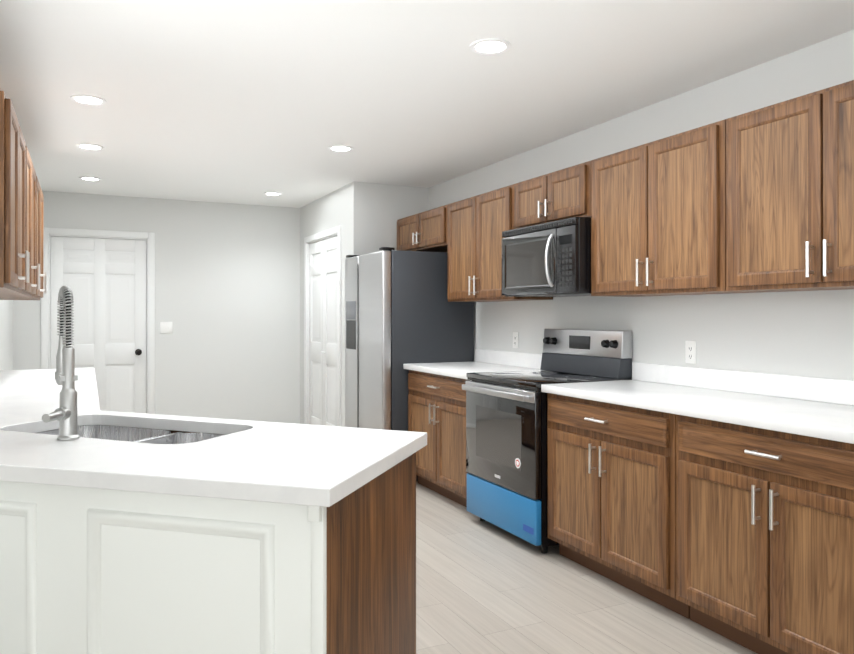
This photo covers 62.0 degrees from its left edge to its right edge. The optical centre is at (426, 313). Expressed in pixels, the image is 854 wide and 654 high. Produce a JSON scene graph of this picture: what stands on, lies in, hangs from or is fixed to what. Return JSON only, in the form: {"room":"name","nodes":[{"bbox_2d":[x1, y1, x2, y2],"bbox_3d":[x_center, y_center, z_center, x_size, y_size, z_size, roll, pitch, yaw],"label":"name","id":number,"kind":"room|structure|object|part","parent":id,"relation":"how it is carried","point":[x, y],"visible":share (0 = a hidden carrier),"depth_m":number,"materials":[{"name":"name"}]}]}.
{"room":"kitchen","nodes":[
{"label":"kitchen","id":0,"kind":"room"},
{"bbox_2d":[0,300,12,369],"bbox_3d":[-2.640,0.069,4.011,0.100,2.440,5.670,0,0,-26],"label":"wall","id":1,"kind":"structure","parent":0,"point":[6,334],"depth_m":5.94,"materials":[{"name":"white paint"}]},
{"bbox_2d":[0,91,27,294],"bbox_3d":[-1.916,-0.472,3.008,0.327,0.745,0.832,0,0,-26],"label":"upper cabinet","id":2,"kind":"object","parent":1,"relation":"attached to","point":[22,275],"depth_m":2.91,"materials":[{"name":"brown wood"}]},
{"bbox_3d":[-1.777,-0.471,3.074,0.020,0.709,0.771,0,0,-26],"label":"door","id":3,"kind":"part","parent":2,"relation":"part of","materials":[{"name":"brown wood"}]},
{"bbox_3d":[-1.780,-0.471,3.072,0.009,0.609,0.671,0,0,-26],"label":"door panel","id":4,"kind":"part","parent":2,"relation":"part of","materials":[{"name":"brown wood"}]},
{"bbox_3d":[-1.750,-0.203,3.086,0.039,0.135,0.083,0,0,-26],"label":"handle","id":5,"kind":"part","parent":2,"relation":"part of","materials":[{"name":"silver metal"}]},
{"bbox_2d":[0,151,39,298],"bbox_3d":[-2.278,-0.469,3.759,0.327,0.745,0.836,0,0,-26],"label":"upper cabinet","id":6,"kind":"object","parent":1,"relation":"attached to","point":[33,183],"depth_m":4.03,"materials":[{"name":"brown wood"}]},
{"bbox_3d":[-2.139,-0.469,3.826,0.020,0.709,0.771,0,0,-26],"label":"door","id":7,"kind":"part","parent":6,"relation":"part of","materials":[{"name":"brown wood"}]},
{"bbox_3d":[-2.143,-0.469,3.824,0.009,0.609,0.671,0,0,-26],"label":"door panel","id":8,"kind":"part","parent":6,"relation":"part of","materials":[{"name":"brown wood"}]},
{"bbox_3d":[-2.113,-0.201,3.838,0.039,0.135,0.083,0,0,-26],"label":"handle","id":9,"kind":"part","parent":6,"relation":"part of","materials":[{"name":"silver metal"}]},
{"bbox_2d":[0,187,46,299],"bbox_3d":[-2.640,-0.467,4.510,0.327,0.745,0.832,0,0,-26],"label":"upper cabinet","id":10,"kind":"object","parent":1,"relation":"attached to","point":[42,275],"depth_m":4.80,"materials":[{"name":"brown wood"}]},
{"bbox_3d":[-2.502,-0.466,4.578,0.020,0.709,0.771,0,0,-26],"label":"door","id":11,"kind":"part","parent":10,"relation":"part of","materials":[{"name":"brown wood"}]},
{"bbox_3d":[-2.506,-0.466,4.576,0.009,0.609,0.671,0,0,-26],"label":"door panel","id":12,"kind":"part","parent":10,"relation":"part of","materials":[{"name":"brown wood"}]},
{"bbox_3d":[-2.476,-0.199,4.590,0.039,0.135,0.083,0,0,-26],"label":"handle","id":13,"kind":"part","parent":10,"relation":"part of","materials":[{"name":"silver metal"}]},
{"bbox_2d":[13,191,299,423],"bbox_3d":[-2.273,0.079,7.279,3.400,2.440,0.100,0,0,-26],"label":"wall","id":14,"kind":"structure","parent":0,"point":[227,290],"depth_m":7.27,"materials":[{"name":"white paint"}]},
{"bbox_2d":[50,236,145,412],"bbox_3d":[-3.151,0.285,6.836,0.835,2.014,0.036,0,0,-26],"label":"back door","id":15,"kind":"structure","parent":14,"relation":"in","point":[99,354],"depth_m":6.83,"materials":[{"name":"white wood"}]},
{"bbox_2d":[160,322,171,332],"bbox_3d":[-2.591,0.139,7.064,0.115,0.115,0.010,0,0,-26],"label":"light switch","id":16,"kind":"object","parent":14,"relation":"attached to","point":[165,327],"visible":1,"depth_m":7.06,"materials":[{"name":"white plastic"}]},
{"bbox_2d":[41,225,340,426],"bbox_3d":[-2.156,0.249,6.579,2.557,2.097,1.462,0,0,-26],"label":"door frames","id":17,"kind":"structure","parent":0,"point":[149,237],"depth_m":6.95,"materials":[{"name":"white wood"}]},
{"bbox_2d":[300,181,427,426],"bbox_3d":[-0.678,0.079,7.055,0.720,2.440,1.690,0,0,-26],"label":"wall","id":18,"kind":"structure","parent":0,"point":[366,216],"depth_m":6.35,"materials":[{"name":"white paint"}]},
{"bbox_2d":[309,236,336,425],"bbox_3d":[-1.015,0.283,6.953,0.067,2.007,0.988,0,0,-26],"label":"bifold door","id":19,"kind":"structure","parent":18,"relation":"in","point":[322,332],"depth_m":6.95,"materials":[{"name":"white wood"}]},
{"bbox_2d":[0,0,853,207],"bbox_3d":[-1.272,-1.206,2.121,6.280,0.100,10.270,0,0,-26],"label":"ceiling","id":20,"kind":"structure","parent":0,"point":[250,102],"depth_m":3.48,"materials":[{"name":"white paint"}]},
{"bbox_2d":[70,94,106,104],"bbox_3d":[-1.818,-1.147,3.817,0.176,0.006,0.176,0,0,-26],"label":"recessed light","id":21,"kind":"object","parent":20,"relation":"in","point":[87,99],"visible":0.98,"depth_m":3.81,"materials":[{"name":"white plastic"}]},
{"bbox_2d":[76,143,103,149],"bbox_3d":[-2.312,-1.144,4.877,0.176,0.006,0.176,0,0,-26],"label":"recessed light","id":22,"kind":"object","parent":20,"relation":"in","point":[86,146],"visible":0.98,"depth_m":4.87,"materials":[{"name":"white plastic"}]},
{"bbox_2d":[79,177,101,180],"bbox_3d":[-2.851,-1.141,6.017,0.176,0.006,0.176,0,0,-26],"label":"recessed light","id":23,"kind":"object","parent":20,"relation":"in","point":[91,178],"visible":0.96,"depth_m":6.01,"materials":[{"name":"white plastic"}]},
{"bbox_2d":[264,192,282,195],"bbox_3d":[-1.462,-1.139,6.753,0.176,0.006,0.176,0,0,-26],"label":"recessed light","id":24,"kind":"object","parent":20,"relation":"in","point":[273,193],"visible":1,"depth_m":6.74,"materials":[{"name":"white plastic"}]},
{"bbox_2d":[328,145,352,151],"bbox_3d":[-0.599,-1.144,4.926,0.176,0.006,0.176,0,0,-26],"label":"recessed light","id":25,"kind":"object","parent":20,"relation":"in","point":[340,148],"visible":0.98,"depth_m":4.93,"materials":[{"name":"white plastic"}]},
{"bbox_2d":[470,38,510,54],"bbox_3d":[0.273,-1.150,3.060,0.176,0.006,0.176,0,0,-26],"label":"recessed light","id":26,"kind":"object","parent":20,"relation":"in","point":[488,46],"visible":1,"depth_m":3.06,"materials":[{"name":"white plastic"}]},
{"bbox_2d":[416,481,756,653],"bbox_3d":[-1.272,1.334,2.113,6.280,0.100,10.270,0,0,-26],"label":"floor","id":27,"kind":"structure","parent":0,"point":[485,587],"depth_m":3.14,"materials":[{"name":"beige wood"}]},
{"bbox_2d":[0,500,415,653],"bbox_3d":[-0.804,0.845,2.099,1.473,0.872,1.526,0,0,-26],"label":"base cabinet","id":28,"kind":"object","parent":27,"relation":"on","point":[131,533],"depth_m":1.66,"materials":[{"name":"white wood"}]},
{"bbox_3d":[-0.889,0.795,1.723,1.145,0.655,0.012,0,0,16],"label":"peninsula moulding","id":29,"kind":"part","parent":28,"relation":"part of","materials":[{"name":"white wood"}]},
{"bbox_2d":[0,368,426,547],"bbox_3d":[-1.332,0.392,3.197,1.544,0.040,4.050,0,0,-26],"label":"countertop","id":30,"kind":"structure","parent":28,"relation":"on","point":[125,472],"depth_m":1.77,"materials":[{"name":"white stone"}]},
{"bbox_2d":[42,285,79,439],"bbox_3d":[-1.079,0.141,2.101,0.095,0.452,0.221,0,0,-26],"label":"faucet","id":31,"kind":"object","parent":30,"relation":"on","point":[64,414],"visible":1,"depth_m":2.08,"materials":[{"name":"silver metal"}]},
{"bbox_2d":[39,425,223,443],"bbox_3d":[-0.974,0.518,2.310,0.775,0.214,0.806,0,0,-26],"label":"sink","id":32,"kind":"object","parent":30,"relation":"in","point":[154,434],"depth_m":2.52,"materials":[{"name":"silver metal"}]},
{"bbox_2d":[345,247,473,480],"bbox_3d":[-0.167,0.397,5.871,0.788,1.792,0.865,0,0,-26],"label":"fridge","id":33,"kind":"object","parent":27,"relation":"on","point":[400,310],"visible":0.62,"depth_m":5.48,"materials":[{"name":"grey metal"}]},
{"bbox_3d":[-0.636,-0.027,5.940,0.003,0.155,0.235,0,0,-26],"label":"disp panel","id":34,"kind":"part","parent":33,"relation":"part of","materials":[{"name":"grey plastic"}]},
{"bbox_3d":[-0.486,0.368,5.717,0.073,1.683,0.863,0,0,-26],"label":"door","id":35,"kind":"part","parent":33,"relation":"part of","materials":[{"name":"silver metal"}]},
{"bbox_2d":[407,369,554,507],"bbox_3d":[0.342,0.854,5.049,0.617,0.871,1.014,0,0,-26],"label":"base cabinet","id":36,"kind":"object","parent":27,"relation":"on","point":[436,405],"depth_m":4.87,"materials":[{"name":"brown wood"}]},
{"bbox_3d":[0.047,0.631,4.908,0.039,0.262,0.140,0,0,-26],"label":"cab handle","id":37,"kind":"part","parent":36,"relation":"part of","materials":[{"name":"silver metal"}]},
{"bbox_3d":[0.073,0.507,4.921,0.020,0.122,0.951,0,0,-26],"label":"cab drawer","id":38,"kind":"part","parent":36,"relation":"part of","materials":[{"name":"brown wood"}]},
{"bbox_3d":[0.073,0.884,4.920,0.020,0.556,0.951,0,0,-26],"label":"cab door","id":39,"kind":"part","parent":36,"relation":"part of","materials":[{"name":"brown wood"}]},
{"bbox_3d":[0.077,0.884,4.921,0.009,0.456,0.851,0,0,-26],"label":"cab door panel","id":40,"kind":"part","parent":36,"relation":"part of","materials":[{"name":"brown wood"}]},
{"bbox_2d":[403,361,539,380],"bbox_3d":[0.331,0.398,5.051,0.637,0.040,1.030,0,0,-26],"label":"countertop","id":41,"kind":"structure","parent":36,"relation":"on","point":[443,369],"depth_m":4.98,"materials":[{"name":"white stone"}]},
{"bbox_2d":[462,329,631,553],"bbox_3d":[0.681,0.693,4.220,0.710,1.190,0.761,0,0,-26],"label":"range","id":42,"kind":"object","parent":27,"relation":"on","point":[506,452],"visible":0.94,"depth_m":4.05,"materials":[{"name":"black metal"}]},
{"bbox_3d":[0.382,0.451,4.076,0.046,0.034,0.687,0,0,-26],"label":"handle","id":43,"kind":"part","parent":42,"relation":"part of","materials":[{"name":"silver metal"}]},
{"bbox_3d":[0.404,0.446,4.087,0.004,0.057,0.753,0,0,-26],"label":"door trim","id":44,"kind":"part","parent":42,"relation":"part of","materials":[{"name":"silver metal"}]},
{"bbox_3d":[0.424,0.698,4.096,0.040,0.573,0.757,0,0,-26],"label":"door","id":45,"kind":"part","parent":42,"relation":"part of","materials":[{"name":"black glass"}]},
{"bbox_3d":[0.426,1.111,4.095,0.036,0.234,0.757,0,0,-26],"label":"drawer","id":46,"kind":"part","parent":42,"relation":"part of","materials":[{"name":"blue"}]},
{"bbox_3d":[0.677,0.368,4.227,0.465,0.001,0.542,0,0,-26],"label":"burner","id":47,"kind":"part","parent":42,"relation":"part of","materials":[{"name":"black glass"}]},
{"bbox_3d":[0.918,0.175,4.336,0.034,0.049,0.696,0,0,-26],"label":"knob","id":48,"kind":"part","parent":42,"relation":"part of","materials":[{"name":"black plastic"}]},
{"bbox_3d":[0.965,0.176,4.358,0.080,0.156,0.761,0,0,-26],"label":"panel","id":49,"kind":"part","parent":42,"relation":"part of","materials":[{"name":"silver metal"}]},
{"bbox_2d":[547,393,666,607],"bbox_3d":[1.096,0.849,3.486,0.617,0.871,0.908,0,0,-26],"label":"base cabinet","id":50,"kind":"object","parent":27,"relation":"on","point":[607,464],"depth_m":3.30,"materials":[{"name":"brown wood"}]},
{"bbox_3d":[0.800,0.627,3.345,0.039,0.262,0.140,0,0,-26],"label":"cab handle","id":51,"kind":"part","parent":50,"relation":"part of","materials":[{"name":"silver metal"}]},
{"bbox_3d":[0.830,0.879,3.358,0.009,0.456,0.741,0,0,-26],"label":"cab door panel","id":52,"kind":"part","parent":50,"relation":"part of","materials":[{"name":"brown wood"}]},
{"bbox_3d":[0.827,0.502,3.358,0.020,0.122,0.841,0,0,-26],"label":"cab drawer","id":53,"kind":"part","parent":50,"relation":"part of","materials":[{"name":"brown wood"}]},
{"bbox_3d":[0.827,0.879,3.357,0.020,0.556,0.841,0,0,-26],"label":"cab door","id":54,"kind":"part","parent":50,"relation":"part of","materials":[{"name":"brown wood"}]},
{"bbox_2d":[667,413,853,653],"bbox_3d":[1.492,0.847,2.664,0.617,0.871,0.917,0,0,-26],"label":"base cabinet","id":55,"kind":"object","parent":27,"relation":"on","point":[720,502],"depth_m":2.55,"materials":[{"name":"brown wood"}]},
{"bbox_2d":[541,381,853,444],"bbox_3d":[1.288,0.392,3.066,0.637,0.040,1.836,0,0,-26],"label":"countertop","id":56,"kind":"structure","parent":55,"relation":"on","point":[821,420],"depth_m":2.90,"materials":[{"name":"white stone"}]},
{"bbox_3d":[1.198,0.624,2.521,0.039,0.262,0.140,0,0,-26],"label":"cab handle","id":57,"kind":"part","parent":55,"relation":"part of","materials":[{"name":"silver metal"}]},
{"bbox_3d":[1.224,0.500,2.534,0.020,0.122,0.851,0,0,-26],"label":"cab drawer","id":58,"kind":"part","parent":55,"relation":"part of","materials":[{"name":"brown wood"}]},
{"bbox_3d":[1.224,0.877,2.533,0.020,0.556,0.851,0,0,-26],"label":"cab door","id":59,"kind":"part","parent":55,"relation":"part of","materials":[{"name":"brown wood"}]},
{"bbox_3d":[1.228,0.877,2.534,0.009,0.456,0.751,0,0,-26],"label":"cab door panel","id":60,"kind":"part","parent":55,"relation":"part of","materials":[{"name":"brown wood"}]},
{"bbox_2d":[428,30,853,380],"bbox_3d":[1.511,0.068,3.459,0.100,2.440,10.270,0,0,-26],"label":"wall","id":61,"kind":"structure","parent":0,"point":[804,333],"depth_m":3.60,"materials":[{"name":"white paint"}]},
{"bbox_2d":[397,207,440,251],"bbox_3d":[0.077,-0.683,5.939,0.327,0.305,0.972,0,0,-26],"label":"upper cabinet","id":62,"kind":"object","parent":61,"relation":"attached to","point":[421,231],"depth_m":5.85,"materials":[{"name":"brown wood"}]},
{"bbox_3d":[-0.088,-0.620,5.859,0.039,0.100,0.083,0,0,-26],"label":"handle","id":63,"kind":"part","parent":62,"relation":"part of","materials":[{"name":"silver metal"}]},
{"bbox_3d":[-0.058,-0.682,5.874,0.009,0.169,0.812,0,0,-26],"label":"door panel","id":64,"kind":"part","parent":62,"relation":"part of","materials":[{"name":"brown wood"}]},
{"bbox_3d":[-0.062,-0.682,5.872,0.020,0.269,0.912,0,0,-26],"label":"door","id":65,"kind":"part","parent":62,"relation":"part of","materials":[{"name":"brown wood"}]},
{"bbox_2d":[441,186,552,301],"bbox_3d":[0.491,-0.465,5.078,0.327,0.745,0.930,0,0,-26],"label":"upper cabinet","id":66,"kind":"object","parent":61,"relation":"attached to","point":[472,228],"depth_m":5.00,"materials":[{"name":"brown wood"}]},
{"bbox_3d":[0.327,-0.198,4.998,0.039,0.135,0.083,0,0,-26],"label":"handle","id":67,"kind":"part","parent":66,"relation":"part of","materials":[{"name":"silver metal"}]},
{"bbox_3d":[0.356,-0.465,5.013,0.009,0.609,0.770,0,0,-26],"label":"door panel","id":68,"kind":"part","parent":66,"relation":"part of","materials":[{"name":"brown wood"}]},
{"bbox_3d":[0.353,-0.465,5.011,0.020,0.709,0.870,0,0,-26],"label":"door","id":69,"kind":"part","parent":66,"relation":"part of","materials":[{"name":"brown wood"}]},
{"bbox_2d":[513,332,517,347],"bbox_3d":[0.640,0.193,5.142,0.006,0.115,0.070,0,0,-26],"label":"electrical outlet","id":70,"kind":"object","parent":61,"relation":"attached to","point":[515,339],"visible":1,"depth_m":5.14,"materials":[{"name":"white plastic"}]},
{"bbox_2d":[509,162,584,229],"bbox_3d":[0.862,-0.688,4.311,0.327,0.305,0.771,0,0,-26],"label":"upper cabinet","id":71,"kind":"object","parent":61,"relation":"attached to","point":[560,194],"depth_m":4.21,"materials":[{"name":"brown wood"}]},
{"bbox_3d":[0.697,-0.625,4.231,0.039,0.100,0.083,0,0,-26],"label":"handle","id":72,"kind":"part","parent":71,"relation":"part of","materials":[{"name":"silver metal"}]},
{"bbox_2d":[502,217,590,296],"bbox_3d":[0.800,-0.319,4.280,0.464,0.418,0.757,0,0,-26],"label":"microwave","id":73,"kind":"object","parent":71,"relation":"attached to","point":[551,259],"visible":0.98,"depth_m":4.08,"materials":[{"name":"black"}]},
{"bbox_3d":[0.614,-0.299,4.287,0.028,0.367,0.581,0,0,-26],"label":"door","id":74,"kind":"part","parent":73,"relation":"part of","materials":[{"name":"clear glass"}]},
{"bbox_3d":[0.694,-0.302,4.033,0.058,0.305,0.020,0,0,-26],"label":"handle","id":75,"kind":"part","parent":73,"relation":"part of","materials":[{"name":"silver metal"}]},
{"bbox_3d":[0.779,-0.300,3.946,0.026,0.367,0.171,0,0,-26],"label":"panel","id":76,"kind":"part","parent":73,"relation":"part of","materials":[{"name":"black"}]},
{"bbox_3d":[0.727,-0.687,4.246,0.009,0.169,0.611,0,0,-26],"label":"door panel","id":77,"kind":"part","parent":71,"relation":"part of","materials":[{"name":"brown wood"}]},
{"bbox_3d":[0.723,-0.687,4.244,0.020,0.269,0.711,0,0,-26],"label":"door","id":78,"kind":"part","parent":71,"relation":"part of","materials":[{"name":"brown wood"}]},
{"bbox_2d":[585,122,716,296],"bbox_3d":[1.227,-0.470,3.553,0.327,0.745,0.907,0,0,-26],"label":"upper cabinet","id":79,"kind":"object","parent":61,"relation":"attached to","point":[651,207],"depth_m":3.43,"materials":[{"name":"brown wood"}]},
{"bbox_3d":[1.062,-0.202,3.473,0.039,0.135,0.083,0,0,-26],"label":"handle","id":80,"kind":"part","parent":79,"relation":"part of","materials":[{"name":"silver metal"}]},
{"bbox_3d":[1.091,-0.470,3.489,0.009,0.609,0.745,0,0,-26],"label":"door panel","id":81,"kind":"part","parent":79,"relation":"part of","materials":[{"name":"brown wood"}]},
{"bbox_3d":[1.088,-0.470,3.487,0.020,0.709,0.845,0,0,-26],"label":"door","id":82,"kind":"part","parent":79,"relation":"part of","materials":[{"name":"brown wood"}]},
{"bbox_2d":[475,349,853,404],"bbox_3d":[1.175,0.324,4.011,0.019,0.100,3.637,0,0,-26],"label":"backsplash","id":83,"kind":"structure","parent":61,"relation":"attached to","point":[840,391],"depth_m":3.40,"materials":[{"name":"white stone"}]},
{"bbox_2d":[685,341,695,363],"bbox_3d":[1.357,0.198,3.656,0.006,0.115,0.070,0,0,-26],"label":"electrical outlet","id":84,"kind":"object","parent":61,"relation":"attached to","point":[690,351],"visible":1,"depth_m":3.65,"materials":[{"name":"white plastic"}]},
{"bbox_2d":[717,80,853,293],"bbox_3d":[1.623,-0.472,2.731,0.327,0.745,0.918,0,0,-26],"label":"upper cabinet","id":85,"kind":"object","parent":61,"relation":"attached to","point":[759,200],"depth_m":2.79,"materials":[{"name":"brown wood"}]},
{"bbox_3d":[1.485,-0.472,2.663,0.020,0.709,0.855,0,0,-26],"label":"door","id":86,"kind":"part","parent":85,"relation":"part of","materials":[{"name":"brown wood"}]},
{"bbox_3d":[1.489,-0.472,2.664,0.009,0.609,0.755,0,0,-26],"label":"door panel","id":87,"kind":"part","parent":85,"relation":"part of","materials":[{"name":"brown wood"}]},
{"bbox_3d":[1.459,-0.205,2.649,0.039,0.135,0.083,0,0,-26],"label":"handle","id":88,"kind":"part","parent":85,"relation":"part of","materials":[{"name":"silver metal"}]}
]}

